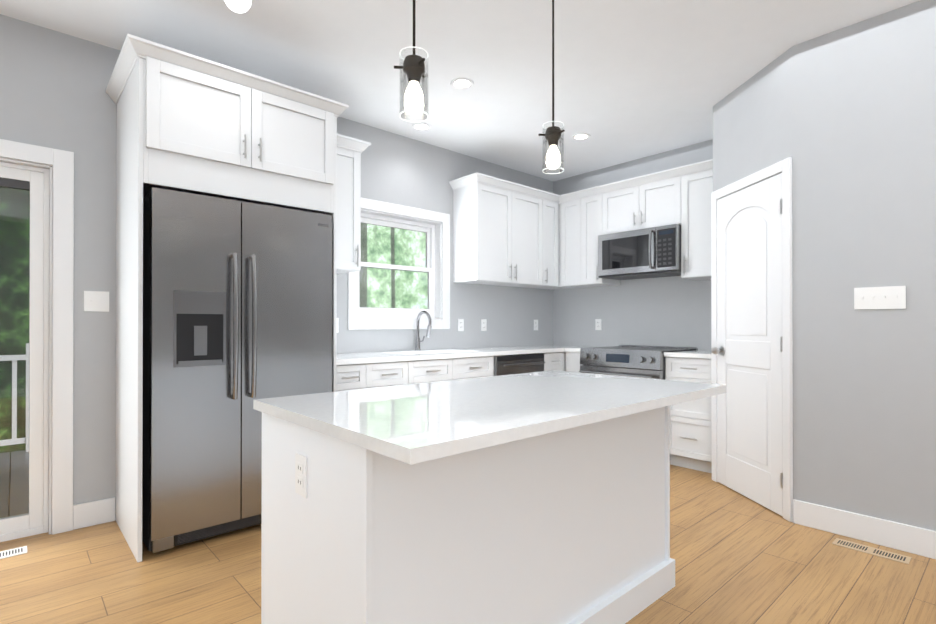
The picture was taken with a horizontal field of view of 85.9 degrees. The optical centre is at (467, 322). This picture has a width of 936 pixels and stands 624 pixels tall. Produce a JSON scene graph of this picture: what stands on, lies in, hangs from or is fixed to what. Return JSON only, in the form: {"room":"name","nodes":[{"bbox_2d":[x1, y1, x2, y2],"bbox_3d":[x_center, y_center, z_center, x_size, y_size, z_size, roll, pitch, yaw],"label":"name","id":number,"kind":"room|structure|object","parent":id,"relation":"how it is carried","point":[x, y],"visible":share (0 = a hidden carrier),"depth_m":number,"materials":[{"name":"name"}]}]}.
{"room":"kitchen","nodes":[
{"label":"kitchen","id":0,"kind":"room"},
{"bbox_2d":[0,14,552,533],"bbox_3d":[-1.807,-0.221,3.250,7.620,2.740,0.160,0,0,-42],"label":"wall","id":1,"kind":"structure","parent":0,"point":[52,88],"depth_m":2.89,"materials":[{"name":"grey paint"}]},
{"bbox_2d":[0,162,48,541],"bbox_3d":[-2.998,0.151,2.193,1.793,1.988,0.110,0,0,-42],"label":"sliding glass door","id":2,"kind":"structure","parent":1,"relation":"in","point":[34,181],"depth_m":2.72,"materials":[{"name":"clear glass"}]},
{"bbox_2d":[0,139,73,534],"bbox_3d":[-2.941,0.100,2.131,1.997,2.090,0.059,0,0,-42],"label":"door frame","id":3,"kind":"structure","parent":1,"relation":"attached to","point":[61,303],"depth_m":2.74,"materials":[{"name":"white wood"}]},
{"bbox_2d":[84,291,108,311],"bbox_3d":[-2.108,-0.120,2.856,0.116,0.115,0.016,0,0,-42],"label":"switch plate","id":4,"kind":"object","parent":1,"relation":"attached to","point":[96,301],"visible":1,"depth_m":2.86,"materials":[{"name":"white plastic"}]},
{"bbox_2d":[337,318,338,332],"bbox_3d":[-1.022,0.022,3.842,0.070,0.115,0.008,0,0,-42],"label":"outlet","id":5,"kind":"object","parent":1,"relation":"attached to","point":[337,318],"depth_m":3.86,"materials":[{"name":"white plastic"}]},
{"bbox_2d":[337,141,364,273],"bbox_3d":[-1.025,-0.807,3.629,0.381,0.866,0.325,0,0,-42],"label":"upper cabinet","id":6,"kind":"object","parent":1,"relation":"attached to","point":[348,156],"depth_m":3.58,"materials":[{"name":"white paint"}]},
{"bbox_2d":[348,197,449,329],"bbox_3d":[-0.603,-0.467,4.319,1.031,1.050,0.168,0,0,-42],"label":"kitchen window","id":7,"kind":"structure","parent":1,"relation":"in","point":[392,312],"depth_m":4.38,"materials":[{"name":"white plastic"}]},
{"bbox_2d":[458,319,463,330],"bbox_3d":[-0.066,0.025,4.705,0.070,0.115,0.008,0,0,-42],"label":"outlet","id":8,"kind":"object","parent":1,"relation":"attached to","point":[460,321],"depth_m":4.70,"materials":[{"name":"white plastic"}]},
{"bbox_2d":[481,319,486,330],"bbox_3d":[0.155,0.026,4.905,0.070,0.115,0.008,0,0,-42],"label":"outlet","id":9,"kind":"object","parent":1,"relation":"attached to","point":[484,324],"depth_m":4.90,"materials":[{"name":"white plastic"}]},
{"bbox_2d":[453,181,516,284],"bbox_3d":[0.158,-0.803,4.696,0.502,0.866,0.325,0,0,-42],"label":"upper cabinet","id":10,"kind":"object","parent":1,"relation":"attached to","point":[508,233],"depth_m":4.56,"materials":[{"name":"white paint"}]},
{"bbox_2d":[496,189,548,288],"bbox_3d":[0.467,-0.802,4.976,0.559,0.866,0.325,0,0,-42],"label":"upper cabinet","id":11,"kind":"object","parent":1,"relation":"attached to","point":[532,210],"depth_m":4.92,"materials":[{"name":"white paint"}]},
{"bbox_2d":[534,320,537,329],"bbox_3d":[0.734,0.027,5.427,0.070,0.115,0.008,0,0,-42],"label":"outlet","id":12,"kind":"object","parent":1,"relation":"attached to","point":[535,321],"depth_m":5.42,"materials":[{"name":"white plastic"}]},
{"bbox_2d":[533,189,556,288],"bbox_3d":[0.706,-0.831,5.191,0.314,0.926,0.325,0,0,-42],"label":"upper cabinet","id":13,"kind":"object","parent":1,"relation":"attached to","point":[540,193],"depth_m":5.12,"materials":[{"name":"white paint"}]},
{"bbox_2d":[0,0,919,180],"bbox_3d":[0.559,-1.660,0.635,7.620,0.120,7.220,0,0,-42],"label":"ceiling","id":14,"kind":"structure","parent":0,"point":[635,79],"depth_m":2.96,"materials":[{"name":"white paint"}]},
{"bbox_2d":[232,0,252,2],"bbox_3d":[-1.113,-1.591,2.427,0.156,0.006,0.156,0,0,-42],"label":"recessed light","id":15,"kind":"object","parent":14,"relation":"in","point":[243,1],"visible":1,"depth_m":2.49,"materials":[{"name":"white plastic"}]},
{"bbox_2d":[394,0,428,121],"bbox_3d":[-0.168,-1.118,1.562,0.130,0.958,0.130,0,0,-42],"label":"pendant light","id":16,"kind":"object","parent":14,"relation":"hanging from","point":[413,68],"visible":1,"depth_m":1.55,"materials":[{"name":"clear glass"}]},
{"bbox_2d":[412,123,430,130],"bbox_3d":[-0.377,-1.585,4.074,0.156,0.006,0.156,0,0,-42],"label":"recessed light","id":17,"kind":"object","parent":14,"relation":"in","point":[421,126],"visible":1,"depth_m":4.06,"materials":[{"name":"white plastic"}]},
{"bbox_2d":[450,78,473,88],"bbox_3d":[-0.039,-1.587,3.342,0.156,0.006,0.156,0,0,-42],"label":"recessed light","id":18,"kind":"object","parent":14,"relation":"in","point":[461,83],"visible":1,"depth_m":3.34,"materials":[{"name":"white plastic"}]},
{"bbox_2d":[539,0,564,173],"bbox_3d":[0.358,-1.116,2.116,0.130,0.958,0.130,0,0,-42],"label":"pendant light","id":19,"kind":"object","parent":14,"relation":"hanging from","point":[553,135],"visible":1,"depth_m":2.11,"materials":[{"name":"clear glass"}]},
{"bbox_2d":[572,133,590,139],"bbox_3d":[0.965,-1.584,4.289,0.156,0.006,0.156,0,0,-42],"label":"recessed light","id":20,"kind":"object","parent":14,"relation":"in","point":[581,136],"visible":1,"depth_m":4.28,"materials":[{"name":"white plastic"}]},
{"bbox_2d":[0,464,935,623],"bbox_3d":[0.559,1.200,0.625,7.620,0.120,7.220,0,0,-42],"label":"floor","id":21,"kind":"structure","parent":0,"point":[739,558],"depth_m":2.27,"materials":[{"name":"brown wood"}]},
{"bbox_2d":[0,546,26,558],"bbox_3d":[-2.336,1.144,2.437,0.300,0.004,0.100,0,0,-42],"label":"floor vent","id":22,"kind":"object","parent":21,"relation":"in","point":[13,552],"visible":1,"depth_m":2.50,"materials":[{"name":"white metal"}]},
{"bbox_2d":[106,34,348,561],"bbox_3d":[-1.410,-0.096,2.990,1.139,2.488,0.753,0,0,-42],"label":"tall cabinet","id":23,"kind":"object","parent":21,"relation":"on","point":[189,123],"visible":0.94,"depth_m":2.65,"materials":[{"name":"white paint"}]},
{"bbox_2d":[142,187,331,552],"bbox_3d":[-1.376,0.251,2.951,0.935,1.795,0.774,0,0,-42],"label":"refrigerator","id":24,"kind":"object","parent":21,"relation":"on","point":[237,308],"visible":0.85,"depth_m":2.60,"materials":[{"name":"grey metal"}]},
{"bbox_2d":[336,364,375,390],"bbox_3d":[-0.955,0.710,3.494,0.315,0.880,0.610,0,0,-42],"label":"base cabinet","id":25,"kind":"object","parent":21,"relation":"on","point":[349,376],"depth_m":3.29,"materials":[{"name":"white paint"}]},
{"bbox_2d":[376,360,415,387],"bbox_3d":[-0.754,0.711,3.675,0.456,0.880,0.610,0,0,-42],"label":"base cabinet","id":26,"kind":"object","parent":21,"relation":"on","point":[404,373],"depth_m":3.50,"materials":[{"name":"white paint"}]},
{"bbox_2d":[404,352,493,383],"bbox_3d":[-0.325,0.712,4.063,0.933,0.880,0.610,0,0,-42],"label":"base cabinet","id":27,"kind":"object","parent":21,"relation":"on","point":[427,371],"depth_m":3.86,"materials":[{"name":"white paint"}]},
{"bbox_2d":[337,344,595,363],"bbox_3d":[0.053,0.256,4.389,3.008,0.036,0.635,0,0,-42],"label":"countertop","id":28,"kind":"structure","parent":27,"relation":"on","point":[453,353],"depth_m":3.97,"materials":[{"name":"white stone"}]},
{"bbox_2d":[415,311,431,349],"bbox_3d":[-0.357,0.069,4.249,0.108,0.337,0.210,0,0,-42],"label":"faucet","id":29,"kind":"object","parent":28,"relation":"on","point":[418,341],"visible":1,"depth_m":4.27,"materials":[{"name":"silver metal"}]},
{"bbox_2d":[253,406,674,623],"bbox_3d":[0.097,0.717,1.930,1.536,0.856,0.697,0,0,-42],"label":"kitchen island","id":30,"kind":"object","parent":21,"relation":"on","point":[542,497],"depth_m":1.51,"materials":[{"name":"white paint"}]},
{"bbox_2d":[253,370,725,465],"bbox_3d":[0.178,0.273,1.876,1.595,0.032,0.892,0,0,-42],"label":"island countertop","id":31,"kind":"structure","parent":30,"relation":"on","point":[410,424],"depth_m":1.53,"materials":[{"name":"white stone"}]},
{"bbox_2d":[494,353,544,375],"bbox_3d":[0.282,0.718,4.550,0.614,0.872,0.641,0,0,-42],"label":"dishwasher","id":32,"kind":"object","parent":21,"relation":"on","point":[516,364],"visible":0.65,"depth_m":4.32,"materials":[{"name":"grey metal"}]},
{"bbox_2d":[532,352,559,370],"bbox_3d":[0.594,0.715,4.892,0.298,0.880,0.610,0,0,-42],"label":"base cabinet","id":33,"kind":"object","parent":21,"relation":"on","point":[552,359],"depth_m":4.65,"materials":[{"name":"white paint"}]},
{"bbox_2d":[560,352,580,371],"bbox_3d":[1.186,0.715,4.876,0.671,0.880,0.248,0,0,-42],"label":"base cabinet","id":34,"kind":"object","parent":21,"relation":"on","point":[569,361],"depth_m":4.72,"materials":[{"name":"white paint"}]},
{"bbox_2d":[564,346,609,351],"bbox_3d":[1.213,0.257,4.873,0.635,0.036,0.205,0,0,-42],"label":"countertop","id":35,"kind":"structure","parent":34,"relation":"on","point":[565,349],"depth_m":4.69,"materials":[{"name":"white stone"}]},
{"bbox_2d":[579,345,697,379],"bbox_3d":[1.493,0.686,4.467,0.753,0.935,0.762,0,0,-42],"label":"range","id":36,"kind":"object","parent":21,"relation":"on","point":[642,361],"visible":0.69,"depth_m":4.25,"materials":[{"name":"grey metal"}]},
{"bbox_2d":[664,356,711,472],"bbox_3d":[1.940,0.713,4.086,0.610,0.880,0.396,0,0,-42],"label":"base cabinet","id":37,"kind":"object","parent":21,"relation":"on","point":[691,434],"depth_m":3.89,"materials":[{"name":"white paint"}]},
{"bbox_2d":[664,350,710,359],"bbox_3d":[1.931,0.255,4.079,0.635,0.036,0.396,0,0,-42],"label":"countertop","id":38,"kind":"structure","parent":37,"relation":"on","point":[691,354],"depth_m":3.88,"materials":[{"name":"white stone"}]},
{"bbox_2d":[832,538,911,563],"bbox_3d":[2.020,1.144,2.524,0.100,0.004,0.300,0,0,-42],"label":"floor vent","id":39,"kind":"object","parent":21,"relation":"in","point":[904,559],"visible":1,"depth_m":2.51,"materials":[{"name":"beige metal"}]},
{"bbox_2d":[553,139,712,349],"bbox_3d":[3.381,-0.222,3.070,0.160,2.740,7.060,0,0,-42],"label":"wall","id":40,"kind":"structure","parent":0,"point":[675,311],"depth_m":4.87,"materials":[{"name":"grey paint"}]},
{"bbox_2d":[557,189,592,288],"bbox_3d":[1.136,-0.832,5.151,0.383,0.926,0.354,0,0,-42],"label":"upper cabinet","id":41,"kind":"object","parent":40,"relation":"attached to","point":[570,206],"depth_m":5.07,"materials":[{"name":"white paint"}]},
{"bbox_2d":[573,193,619,287],"bbox_3d":[1.299,-0.802,5.013,0.325,0.866,0.298,0,0,-42],"label":"upper cabinet","id":42,"kind":"object","parent":40,"relation":"attached to","point":[592,200],"depth_m":4.89,"materials":[{"name":"white paint"}]},
{"bbox_2d":[595,319,600,329],"bbox_3d":[1.347,0.021,5.195,0.008,0.115,0.070,0,0,-42],"label":"outlet","id":43,"kind":"object","parent":40,"relation":"attached to","point":[597,321],"depth_m":5.19,"materials":[{"name":"white plastic"}]},
{"bbox_2d":[601,185,628,234],"bbox_3d":[1.547,-1.031,4.740,0.325,0.411,0.440,0,0,-42],"label":"upper cabinet","id":44,"kind":"object","parent":40,"relation":"attached to","point":[614,202],"depth_m":4.70,"materials":[{"name":"white paint"}]},
{"bbox_2d":[629,173,680,230],"bbox_3d":[1.764,-1.031,4.499,0.325,0.411,0.439,0,0,-42],"label":"upper cabinet","id":45,"kind":"object","parent":40,"relation":"attached to","point":[657,202],"depth_m":4.40,"materials":[{"name":"white paint"}]},
{"bbox_2d":[598,224,680,279],"bbox_3d":[1.607,-0.622,4.575,0.452,0.398,0.760,0,0,-42],"label":"over-the-range microwave","id":46,"kind":"object","parent":45,"relation":"attached to","point":[653,252],"visible":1,"depth_m":4.44,"materials":[{"name":"grey metal"}]},
{"bbox_2d":[681,165,712,279],"bbox_3d":[2.045,-0.805,4.188,0.325,0.866,0.399,0,0,-42],"label":"upper cabinet","id":47,"kind":"object","parent":40,"relation":"attached to","point":[696,185],"depth_m":4.14,"materials":[{"name":"white paint"}]},
{"bbox_2d":[713,0,935,530],"bbox_3d":[3.509,-0.226,1.941,1.163,2.740,4.892,0,0,-42],"label":"wall","id":48,"kind":"structure","parent":0,"point":[844,118],"depth_m":2.67,"materials":[{"name":"grey paint"}]},
{"bbox_2d":[711,173,782,515],"bbox_3d":[1.821,0.130,3.286,0.424,2.022,0.540,0,0,-42],"label":"pantry door","id":49,"kind":"structure","parent":48,"relation":"in","point":[747,350],"depth_m":3.24,"materials":[{"name":"white wood"}]},
{"bbox_2d":[711,157,792,521],"bbox_3d":[1.826,0.098,3.289,0.019,2.103,0.795,0,0,-5],"label":"door frame","id":50,"kind":"structure","parent":48,"relation":"attached to","point":[784,166],"depth_m":2.93,"materials":[{"name":"white wood"}]},
{"bbox_2d":[793,499,935,558],"bbox_3d":[3.277,1.075,1.315,0.014,0.135,4.222,0,0,-42],"label":"baseboard","id":51,"kind":"structure","parent":48,"relation":"attached to","point":[900,536],"depth_m":2.62,"materials":[{"name":"white wood"}]},
{"bbox_2d":[854,286,905,308],"bbox_3d":[2.124,-0.127,2.594,0.016,0.114,0.206,0,0,-42],"label":"switch plate","id":52,"kind":"object","parent":48,"relation":"attached to","point":[889,297],"visible":1,"depth_m":2.58,"materials":[{"name":"white plastic"}]},
{"label":"outside","id":53,"kind":"structure","parent":0,"visible":0},
{"bbox_2d":[0,448,25,456],"bbox_3d":[-4.281,2.268,8.444,28.000,0.200,4.800,0,0,-42],"label":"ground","id":54,"kind":"structure","parent":53,"point":[12,451],"depth_m":8.45,"materials":[{"name":"green"}]},
{"bbox_2d":[0,450,48,517],"bbox_3d":[-4.011,1.299,3.323,7.533,0.100,2.870,0,0,-42],"label":"deck","id":55,"kind":"object","parent":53,"point":[25,484],"depth_m":3.91,"materials":[{"name":"grey wood"}]},
{"bbox_2d":[0,343,28,451],"bbox_3d":[-4.951,0.728,4.342,7.500,1.050,0.100,0,0,-42],"label":"deck railing","id":56,"kind":"object","parent":55,"relation":"on","point":[14,410],"depth_m":4.85,"materials":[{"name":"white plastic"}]},
{"bbox_2d":[0,187,427,450],"bbox_3d":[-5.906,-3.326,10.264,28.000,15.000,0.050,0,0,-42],"label":"trees","id":57,"kind":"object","parent":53,"point":[12,268],"depth_m":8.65,"materials":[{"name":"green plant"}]}
]}

